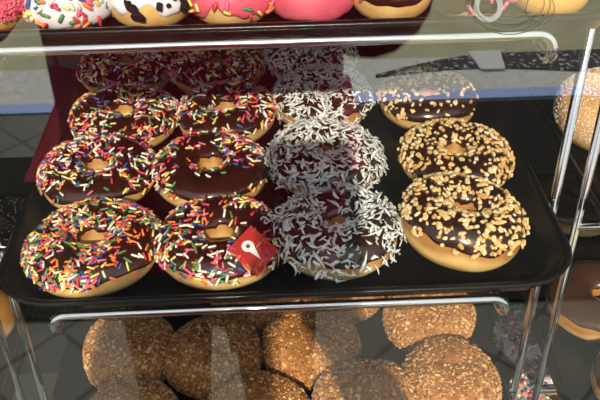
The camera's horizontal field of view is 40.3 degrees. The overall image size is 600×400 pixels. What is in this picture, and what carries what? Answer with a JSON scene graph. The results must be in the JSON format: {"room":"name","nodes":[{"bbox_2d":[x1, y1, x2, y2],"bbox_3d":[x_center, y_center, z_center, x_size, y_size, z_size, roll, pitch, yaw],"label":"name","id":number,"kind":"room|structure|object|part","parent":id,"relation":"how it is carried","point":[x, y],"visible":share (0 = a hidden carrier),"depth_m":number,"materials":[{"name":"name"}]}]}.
{"room":"food shop","nodes":[
{"label":"food shop","id":0,"kind":"room"},
{"bbox_3d":[0.051,1.676,0.606,8.000,0.050,3.400,-2,36,-2],"label":"floor","id":1,"kind":"structure","parent":0,"visible":0},
{"bbox_2d":[0,41,572,399],"bbox_3d":[-0.015,0.214,1.025,1.940,1.820,0.635,-2,36,-2],"label":"display case","id":2,"kind":"object","parent":1,"relation":"on","point":[24,136],"visible":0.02,"depth_m":1.16,"materials":[{"name":"black"}]},
{"bbox_2d":[0,320,25,399],"bbox_3d":[-0.484,0.058,0.892,0.435,1.040,0.582,-2,36,-2],"label":"rack","id":3,"kind":"object","parent":2,"relation":"on","point":[4,347],"visible":0.16,"depth_m":0.74,"materials":[{"name":"silver metal"}]},
{"bbox_2d":[0,56,34,134],"bbox_3d":[-0.483,-0.035,0.727,0.422,0.016,0.422,-2,36,-2],"label":"glass panel","id":4,"kind":"object","parent":3,"relation":"on","point":[13,77],"visible":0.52,"depth_m":0.85,"materials":[{"name":"clear glass"}]},
{"bbox_2d":[0,193,39,399],"bbox_3d":[-0.481,0.126,0.845,0.422,0.016,0.422,-2,36,-2],"label":"baking tray","id":5,"kind":"object","parent":3,"relation":"on","point":[30,313],"visible":0.06,"depth_m":0.82,"materials":[{"name":"black metal"}]},
{"bbox_2d":[0,289,15,336],"bbox_3d":[-0.334,0.122,0.832,0.088,0.031,0.088,-2,36,-2],"label":"donut","id":6,"kind":"object","parent":5,"relation":"on","point":[7,318],"visible":0.58,"depth_m":0.82,"materials":[{"name":"orange food"}]},
{"bbox_2d":[0,197,23,242],"bbox_3d":[-0.350,0.033,0.952,0.107,0.033,0.109,-2,36,-2],"label":"donut","id":7,"kind":"object","parent":5,"relation":"on","point":[10,207],"visible":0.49,"depth_m":0.96,"materials":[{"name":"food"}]},
{"bbox_2d":[227,206,284,276],"bbox_3d":[-0.027,0.026,0.497,0.036,0.056,0.002,-2,36,-2],"label":"window sticker","id":8,"kind":"object","parent":2,"relation":"attached to","point":[251,249],"visible":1,"depth_m":0.50,"materials":[{"name":"red plastic"}]},
{"bbox_2d":[0,28,595,399],"bbox_3d":[-0.026,0.041,0.905,0.456,1.040,0.582,-2,36,-2],"label":"rack","id":9,"kind":"object","parent":2,"relation":"on","point":[534,37],"visible":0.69,"depth_m":0.57,"materials":[{"name":"silver metal"}]},
{"bbox_3d":[-0.241,0.160,0.748,0.007,1.040,0.008,-6,36,-7],"label":"post","id":10,"kind":"part","parent":9,"relation":"part of","materials":[{"name":"silver metal"}]},
{"bbox_3d":[-0.015,0.062,0.611,0.328,0.028,0.082,-2,36,-2],"label":"rail","id":11,"kind":"part","parent":9,"relation":"part of","materials":[{"name":"silver metal"}]},
{"bbox_3d":[-0.018,-0.102,0.492,0.328,0.028,0.082,-2,36,-2],"label":"rail","id":12,"kind":"part","parent":9,"relation":"part of","materials":[{"name":"silver metal"}]},
{"bbox_2d":[51,292,512,399],"bbox_3d":[-0.023,0.110,0.858,0.422,0.016,0.422,-2,36,-2],"label":"baking tray","id":13,"kind":"object","parent":9,"relation":"on","point":[72,382],"visible":0.02,"depth_m":0.81,"materials":[{"name":"black metal"}]},
{"bbox_2d":[82,308,174,389],"bbox_3d":[-0.161,0.144,0.779,0.092,0.053,0.096,-2,36,-2],"label":"donut","id":14,"kind":"object","parent":13,"relation":"on","point":[114,348],"visible":0.73,"depth_m":0.75,"materials":[{"name":"brown food"}]},
{"bbox_2d":[89,374,178,399],"bbox_3d":[-0.146,0.196,0.707,0.093,0.052,0.098,-21,41,-25],"label":"donut","id":15,"kind":"object","parent":13,"relation":"on","point":[133,387],"visible":1,"depth_m":0.71,"materials":[{"name":"brown food"}]},
{"bbox_2d":[163,314,262,399],"bbox_3d":[-0.082,0.147,0.773,0.098,0.052,0.096,-2,36,-2],"label":"donut","id":16,"kind":"object","parent":13,"relation":"on","point":[208,349],"visible":0.85,"depth_m":0.75,"materials":[{"name":"brown food"}]},
{"bbox_2d":[211,299,301,335],"bbox_3d":[-0.044,0.101,0.835,0.094,0.052,0.099,-6,36,-6],"label":"donut","id":17,"kind":"object","parent":13,"relation":"on","point":[259,320],"visible":0.04,"depth_m":0.80,"materials":[{"name":"brown food"}]},
{"bbox_2d":[207,369,309,399],"bbox_3d":[-0.036,0.189,0.715,0.098,0.053,0.093,2,36,4],"label":"donut","id":18,"kind":"object","parent":13,"relation":"on","point":[247,384],"visible":1,"depth_m":0.71,"materials":[{"name":"brown food"}]},
{"bbox_2d":[261,310,360,389],"bbox_3d":[0.009,0.141,0.779,0.096,0.052,0.092,13,38,19],"label":"donut","id":19,"kind":"object","parent":13,"relation":"on","point":[298,346],"visible":0.74,"depth_m":0.76,"materials":[{"name":"brown food"}]},
{"bbox_2d":[302,296,385,324],"bbox_3d":[0.044,0.089,0.850,0.094,0.052,0.100,1,36,3],"label":"donut","id":20,"kind":"object","parent":13,"relation":"on","point":[354,316],"visible":0.11,"depth_m":0.81,"materials":[{"name":"brown food"}]},
{"bbox_2d":[311,358,417,399],"bbox_3d":[0.058,0.181,0.724,0.097,0.052,0.092,-2,36,-2],"label":"donut","id":21,"kind":"object","parent":13,"relation":"on","point":[360,378],"visible":1,"depth_m":0.71,"materials":[{"name":"brown food"}]},
{"bbox_2d":[382,293,476,352],"bbox_3d":[0.128,0.114,0.814,0.093,0.052,0.097,-2,36,-2],"label":"donut","id":22,"kind":"object","parent":13,"relation":"on","point":[406,327],"visible":0.52,"depth_m":0.78,"materials":[{"name":"brown food"}]},
{"bbox_2d":[401,335,502,399],"bbox_3d":[0.136,0.164,0.745,0.093,0.052,0.099,-2,36,-2],"label":"donut","id":23,"kind":"object","parent":13,"relation":"on","point":[443,367],"visible":0.9,"depth_m":0.72,"materials":[{"name":"brown food"}]},
{"bbox_2d":[0,42,571,308],"bbox_3d":[-0.017,-0.052,0.740,0.422,0.016,0.422,-2,36,-2],"label":"baking tray","id":24,"kind":"object","parent":9,"relation":"on","point":[546,255],"visible":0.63,"depth_m":0.63,"materials":[{"name":"black metal"}]},
{"bbox_2d":[20,196,160,298],"bbox_3d":[-0.153,0.033,0.605,0.106,0.036,0.103,-17,39,-21],"label":"donut","id":25,"kind":"object","parent":24,"relation":"on","point":[89,247],"visible":1,"depth_m":0.58,"materials":[{"name":"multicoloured food"}]},
{"bbox_2d":[36,131,155,207],"bbox_3d":[-0.169,-0.024,0.684,0.102,0.036,0.100,-23,42,-27],"label":"donut","id":26,"kind":"object","parent":24,"relation":"on","point":[114,165],"visible":0.94,"depth_m":0.67,"materials":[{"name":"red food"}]},
{"bbox_2d":[67,81,178,147],"bbox_3d":[-0.162,-0.078,0.757,0.104,0.036,0.107,-3,36,-4],"label":"donut","id":27,"kind":"object","parent":24,"relation":"on","point":[142,111],"visible":0.95,"depth_m":0.74,"materials":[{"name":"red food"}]},
{"bbox_2d":[76,52,172,90],"bbox_3d":[-0.178,-0.136,0.838,0.101,0.036,0.101,5,37,9],"label":"donut","id":28,"kind":"object","parent":24,"relation":"on","point":[95,70],"visible":0.58,"depth_m":0.81,"materials":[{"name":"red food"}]},
{"bbox_2d":[150,130,269,207],"bbox_3d":[-0.075,-0.024,0.682,0.102,0.036,0.101,-9,37,-10],"label":"donut","id":29,"kind":"object","parent":24,"relation":"on","point":[210,164],"visible":1,"depth_m":0.67,"materials":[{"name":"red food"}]},
{"bbox_2d":[153,194,280,289],"bbox_3d":[-0.060,0.030,0.608,0.098,0.036,0.100,4,36,7],"label":"donut","id":30,"kind":"object","parent":24,"relation":"on","point":[192,242],"visible":0.94,"depth_m":0.59,"materials":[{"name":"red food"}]},
{"bbox_2d":[169,49,266,92],"bbox_3d":[-0.084,-0.136,0.837,0.100,0.035,0.102,2,36,4],"label":"donut","id":31,"kind":"object","parent":24,"relation":"on","point":[188,70],"visible":0.67,"depth_m":0.81,"materials":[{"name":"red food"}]},
{"bbox_2d":[175,79,278,140],"bbox_3d":[-0.068,-0.082,0.759,0.098,0.036,0.096,-1,36,0],"label":"donut","id":32,"kind":"object","parent":24,"relation":"on","point":[237,106],"visible":0.97,"depth_m":0.74,"materials":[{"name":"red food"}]},
{"bbox_2d":[260,46,360,80],"bbox_3d":[0.009,-0.150,0.846,0.105,0.044,0.104,18,40,24],"label":"donut","id":33,"kind":"object","parent":24,"relation":"on","point":[278,60],"visible":0.52,"depth_m":0.82,"materials":[{"name":"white food"}]},
{"bbox_2d":[271,61,375,127],"bbox_3d":[0.020,-0.098,0.775,0.103,0.044,0.105,-24,42,-28],"label":"donut","id":34,"kind":"object","parent":24,"relation":"on","point":[335,92],"visible":0.94,"depth_m":0.76,"materials":[{"name":"white food"}]},
{"bbox_2d":[265,116,388,197],"bbox_3d":[0.021,-0.037,0.688,0.107,0.046,0.103,18,40,24],"label":"donut","id":35,"kind":"object","parent":24,"relation":"on","point":[319,152],"visible":0.94,"depth_m":0.67,"materials":[{"name":"white food"}]},
{"bbox_2d":[272,182,406,282],"bbox_3d":[0.028,0.022,0.609,0.104,0.044,0.105,29,45,34],"label":"donut","id":36,"kind":"object","parent":24,"relation":"on","point":[337,235],"visible":0.99,"depth_m":0.59,"materials":[{"name":"white food"}]},
{"bbox_2d":[375,66,478,129],"bbox_3d":[0.120,-0.097,0.776,0.097,0.036,0.093,4,36,6],"label":"donut","id":37,"kind":"object","parent":24,"relation":"on","point":[410,97],"visible":0.99,"depth_m":0.76,"materials":[{"name":"brown food"}]},
{"bbox_2d":[397,118,514,187],"bbox_3d":[0.132,-0.037,0.692,0.100,0.038,0.100,-18,39,-21],"label":"donut","id":38,"kind":"object","parent":24,"relation":"on","point":[453,144],"visible":0.88,"depth_m":0.68,"materials":[{"name":"brown food"}]},
{"bbox_2d":[398,171,529,271],"bbox_3d":[0.121,0.015,0.605,0.095,0.054,0.097,14,39,20],"label":"donut","id":39,"kind":"object","parent":24,"relation":"on","point":[455,220],"visible":1,"depth_m":0.58,"materials":[{"name":"brown food"}]},
{"bbox_2d":[0,0,599,44],"bbox_3d":[-0.019,-0.214,0.622,0.422,0.016,0.422,-2,36,-2],"label":"baking tray","id":40,"kind":"object","parent":9,"relation":"on","point":[586,18],"visible":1,"depth_m":0.45,"materials":[{"name":"black metal"}]},
{"bbox_2d":[0,0,25,29],"bbox_3d":[-0.183,-0.118,0.478,0.058,0.032,0.059,-2,36,-2],"label":"donut","id":41,"kind":"object","parent":40,"relation":"on","point":[11,16],"visible":0.88,"depth_m":0.47,"materials":[{"name":"pink food"}]},
{"bbox_2d":[20,0,113,28],"bbox_3d":[-0.135,-0.121,0.479,0.059,0.033,0.058,-2,36,-2],"label":"donut","id":42,"kind":"object","parent":40,"relation":"on","point":[48,14],"visible":0.94,"depth_m":0.46,"materials":[{"name":"white food"}]},
{"bbox_2d":[106,0,189,25],"bbox_3d":[-0.087,-0.122,0.480,0.059,0.032,0.059,-2,36,-2],"label":"donut","id":43,"kind":"object","parent":40,"relation":"on","point":[127,12],"visible":0.92,"depth_m":0.46,"materials":[{"name":"white food"}]},
{"bbox_2d":[187,0,274,23],"bbox_3d":[-0.041,-0.124,0.482,0.058,0.032,0.057,-2,36,-2],"label":"donut","id":44,"kind":"object","parent":40,"relation":"on","point":[208,11],"visible":0.92,"depth_m":0.47,"materials":[{"name":"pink food"}]},
{"bbox_2d":[273,0,353,20],"bbox_3d":[0.007,-0.124,0.484,0.053,0.029,0.053,-2,36,-2],"label":"donut","id":45,"kind":"object","parent":40,"relation":"on","point":[290,10],"visible":0.92,"depth_m":0.47,"materials":[{"name":"pink food"}]},
{"bbox_2d":[353,0,430,18],"bbox_3d":[0.053,-0.127,0.485,0.055,0.031,0.052,-2,36,-2],"label":"donut","id":46,"kind":"object","parent":40,"relation":"on","point":[371,9],"visible":0.87,"depth_m":0.47,"materials":[{"name":"brown food"}]},
{"bbox_2d":[431,0,516,15],"bbox_3d":[0.102,-0.129,0.486,0.060,0.033,0.058,-2,36,-2],"label":"donut","id":47,"kind":"object","parent":40,"relation":"on","point":[447,7],"visible":0.88,"depth_m":0.47,"materials":[{"name":"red food"}]},
{"bbox_2d":[513,0,587,13],"bbox_3d":[0.149,-0.129,0.489,0.050,0.028,0.050,-2,36,-2],"label":"donut","id":48,"kind":"object","parent":40,"relation":"on","point":[533,6],"visible":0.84,"depth_m":0.47,"materials":[{"name":"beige food"}]},
{"bbox_3d":[0.206,0.143,0.760,0.007,1.040,0.008,-6,36,-7],"label":"post","id":49,"kind":"part","parent":9,"relation":"part of","materials":[{"name":"silver metal"}]},
{"bbox_2d":[468,0,554,34],"bbox_3d":[0.107,-0.099,0.412,0.045,0.035,0.001,-2,36,-2],"label":"decal","id":50,"kind":"object","parent":2,"relation":"attached to","point":[537,25],"visible":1,"depth_m":0.42,"materials":[{"name":"grey plastic"}]},
{"bbox_2d":[486,105,599,399],"bbox_3d":[0.441,0.024,0.919,0.448,1.040,0.582,-2,36,-2],"label":"rack","id":51,"kind":"object","parent":2,"relation":"on","point":[578,225],"visible":0.43,"depth_m":0.68,"materials":[{"name":"silver metal"}]},
{"bbox_2d":[482,292,557,399],"bbox_3d":[0.443,0.254,0.989,0.422,0.016,0.422,-2,36,-2],"label":"baking tray","id":52,"kind":"object","parent":51,"relation":"on","point":[491,314],"visible":0.12,"depth_m":1.13,"materials":[{"name":"black metal"}]},
{"bbox_2d":[493,304,541,365],"bbox_3d":[0.311,0.178,1.070,0.113,0.042,0.114,-2,36,-2],"label":"donut","id":53,"kind":"object","parent":52,"relation":"on","point":[508,329],"visible":0.29,"depth_m":1.05,"materials":[{"name":"food"}]},
{"bbox_2d":[508,361,558,399],"bbox_3d":[0.307,0.240,0.985,0.116,0.042,0.114,-2,36,-2],"label":"donut","id":54,"kind":"object","parent":52,"relation":"on","point":[529,373],"visible":0.23,"depth_m":0.99,"materials":[{"name":"food"}]},
{"bbox_2d":[503,27,599,216],"bbox_3d":[0.438,-0.069,0.753,0.422,0.016,0.422,-2,36,-2],"label":"baking tray","id":55,"kind":"object","parent":51,"relation":"on","point":[542,80],"visible":0.49,"depth_m":0.85,"materials":[{"name":"black metal"}]},
{"bbox_2d":[553,67,599,153],"bbox_3d":[0.283,-0.081,0.737,0.105,0.052,0.106,7,37,11],"label":"donut","id":56,"kind":"object","parent":55,"relation":"on","point":[590,100],"visible":0.72,"depth_m":0.72,"materials":[{"name":"white food"}]},
{"bbox_2d":[518,174,599,399],"bbox_3d":[0.440,0.092,0.871,0.422,0.016,0.422,-2,36,-2],"label":"baking tray","id":57,"kind":"object","parent":51,"relation":"on","point":[571,359],"visible":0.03,"depth_m":0.81,"materials":[{"name":"black metal"}]},
{"bbox_2d":[539,171,599,236],"bbox_3d":[0.329,0.003,0.971,0.106,0.041,0.106,-2,36,-2],"label":"donut","id":58,"kind":"object","parent":57,"relation":"on","point":[571,186],"visible":0.41,"depth_m":0.94,"materials":[{"name":"brown food"}]},
{"bbox_2d":[545,260,599,343],"bbox_3d":[0.305,0.103,0.835,0.106,0.041,0.106,-2,36,-2],"label":"donut","id":59,"kind":"object","parent":57,"relation":"on","point":[579,316],"visible":0.83,"depth_m":0.81,"materials":[{"name":"brown food"}]},
{"bbox_2d":[590,351,599,399],"bbox_3d":[0.321,0.167,0.747,0.106,0.041,0.106,-2,36,-2],"label":"donut","id":60,"kind":"object","parent":57,"relation":"on","point":[595,370],"visible":1,"depth_m":0.75,"materials":[{"name":"brown food"}]},
{"bbox_3d":[0.229,0.143,0.761,0.008,1.040,0.007,2,36,4],"label":"post","id":61,"kind":"part","parent":51,"relation":"part of","materials":[{"name":"silver metal"}]}
]}

